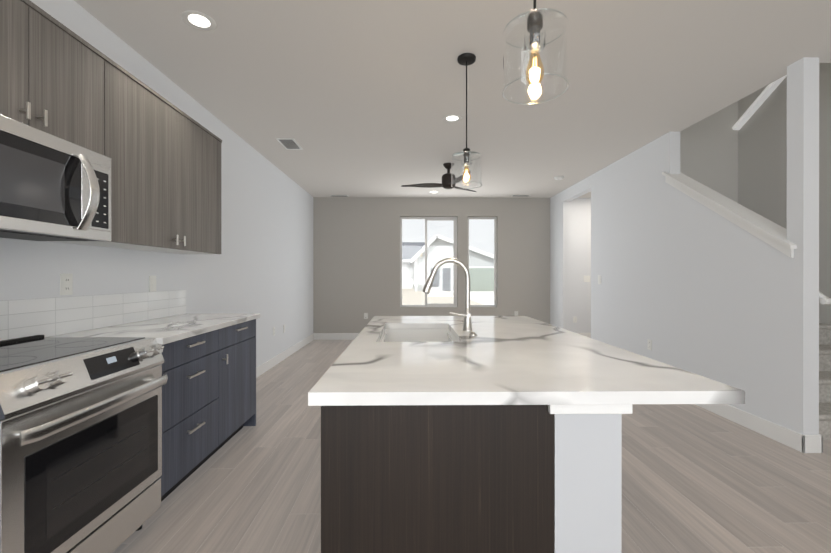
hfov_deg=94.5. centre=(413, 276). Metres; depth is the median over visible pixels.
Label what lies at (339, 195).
ceiling vent
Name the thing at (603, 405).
trim
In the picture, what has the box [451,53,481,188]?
pendant light
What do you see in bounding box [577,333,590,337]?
baseboard
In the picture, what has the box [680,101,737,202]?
wall
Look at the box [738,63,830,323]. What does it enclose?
wall
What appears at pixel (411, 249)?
house
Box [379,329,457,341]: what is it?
sink
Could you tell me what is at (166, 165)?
upper cabinet
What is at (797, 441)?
baseboard
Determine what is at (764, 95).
handrail
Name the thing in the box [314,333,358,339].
baseboard
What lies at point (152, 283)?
outlet
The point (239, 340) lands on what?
base cabinet
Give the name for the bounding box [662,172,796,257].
trim
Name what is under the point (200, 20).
recessed light
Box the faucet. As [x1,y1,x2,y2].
[422,258,472,330]
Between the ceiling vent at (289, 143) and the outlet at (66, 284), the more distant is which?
the ceiling vent at (289, 143)
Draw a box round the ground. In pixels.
[402,288,493,304]
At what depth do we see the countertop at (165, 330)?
2.33 m
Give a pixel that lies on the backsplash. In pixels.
(46, 317)
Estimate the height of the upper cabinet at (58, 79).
0.508 m
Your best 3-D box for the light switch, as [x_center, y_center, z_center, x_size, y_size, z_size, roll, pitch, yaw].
[3.354,0.046,7.454,0.120,0.125,0.010,0,0,-1]
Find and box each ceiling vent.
[276,138,302,149]
[330,195,348,196]
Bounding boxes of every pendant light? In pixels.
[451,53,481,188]
[502,0,568,104]
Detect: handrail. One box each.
[732,75,786,129]
[819,291,830,303]
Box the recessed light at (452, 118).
[443,114,461,121]
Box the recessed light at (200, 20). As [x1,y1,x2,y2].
[181,10,216,30]
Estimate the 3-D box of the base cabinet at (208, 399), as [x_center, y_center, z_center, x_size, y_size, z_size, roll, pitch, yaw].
[-1.575,0.782,2.222,0.585,0.880,0.616,0,0,-1]
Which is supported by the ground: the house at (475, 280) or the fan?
the house at (475, 280)
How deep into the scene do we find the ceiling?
2.90 m
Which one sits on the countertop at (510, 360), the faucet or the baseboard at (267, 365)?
the faucet
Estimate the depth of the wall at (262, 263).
3.81 m
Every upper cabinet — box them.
[0,0,107,156]
[48,58,221,253]
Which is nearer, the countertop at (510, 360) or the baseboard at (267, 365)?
the countertop at (510, 360)
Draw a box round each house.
[402,242,424,288]
[409,234,493,290]
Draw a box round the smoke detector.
[554,176,563,179]
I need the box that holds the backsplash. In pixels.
[0,290,185,340]
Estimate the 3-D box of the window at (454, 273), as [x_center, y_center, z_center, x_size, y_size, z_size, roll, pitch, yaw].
[0.290,-0.283,7.537,1.114,1.762,0.060,0,0,-1]
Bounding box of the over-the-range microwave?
[0,115,111,240]
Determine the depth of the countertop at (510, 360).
1.23 m
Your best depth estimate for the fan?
5.17 m
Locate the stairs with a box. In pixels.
[819,323,830,439]
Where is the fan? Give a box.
[401,163,475,191]
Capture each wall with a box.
[0,0,312,366]
[313,197,590,332]
[550,57,818,434]
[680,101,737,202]
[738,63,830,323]
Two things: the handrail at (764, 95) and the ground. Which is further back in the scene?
the ground
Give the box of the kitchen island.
[321,405,631,552]
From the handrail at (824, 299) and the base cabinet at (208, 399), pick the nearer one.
the base cabinet at (208, 399)
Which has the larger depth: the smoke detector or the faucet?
the smoke detector
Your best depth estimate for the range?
1.46 m
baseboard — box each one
[256,333,313,377]
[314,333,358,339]
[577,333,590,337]
[695,404,807,452]
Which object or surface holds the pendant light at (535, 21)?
hanging from the ceiling
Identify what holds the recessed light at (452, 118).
in the ceiling
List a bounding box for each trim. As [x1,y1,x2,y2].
[545,404,631,407]
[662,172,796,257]
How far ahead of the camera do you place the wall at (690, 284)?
3.52 m
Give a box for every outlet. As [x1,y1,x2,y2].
[60,274,72,294]
[149,276,155,291]
[648,339,651,349]
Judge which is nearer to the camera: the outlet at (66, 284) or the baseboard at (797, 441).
the outlet at (66, 284)
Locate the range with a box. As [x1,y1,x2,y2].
[0,335,167,552]
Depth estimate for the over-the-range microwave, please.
1.59 m
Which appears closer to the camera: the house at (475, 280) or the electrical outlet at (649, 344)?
the electrical outlet at (649, 344)
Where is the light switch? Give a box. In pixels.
[584,276,589,281]
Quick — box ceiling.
[74,0,830,197]
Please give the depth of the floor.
2.23 m
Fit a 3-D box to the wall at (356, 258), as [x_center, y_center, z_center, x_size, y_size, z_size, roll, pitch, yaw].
[1.234,-0.154,7.514,6.637,2.740,0.160,0,0,-1]
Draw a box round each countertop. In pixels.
[50,313,259,344]
[308,316,744,405]
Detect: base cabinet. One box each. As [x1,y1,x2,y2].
[159,328,222,501]
[223,319,255,444]
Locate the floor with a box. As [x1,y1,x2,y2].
[112,340,830,552]
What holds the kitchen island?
on the floor
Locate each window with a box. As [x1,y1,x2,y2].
[400,217,456,306]
[468,217,496,306]
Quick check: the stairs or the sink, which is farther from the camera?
the stairs
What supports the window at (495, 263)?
in the wall at (356, 258)

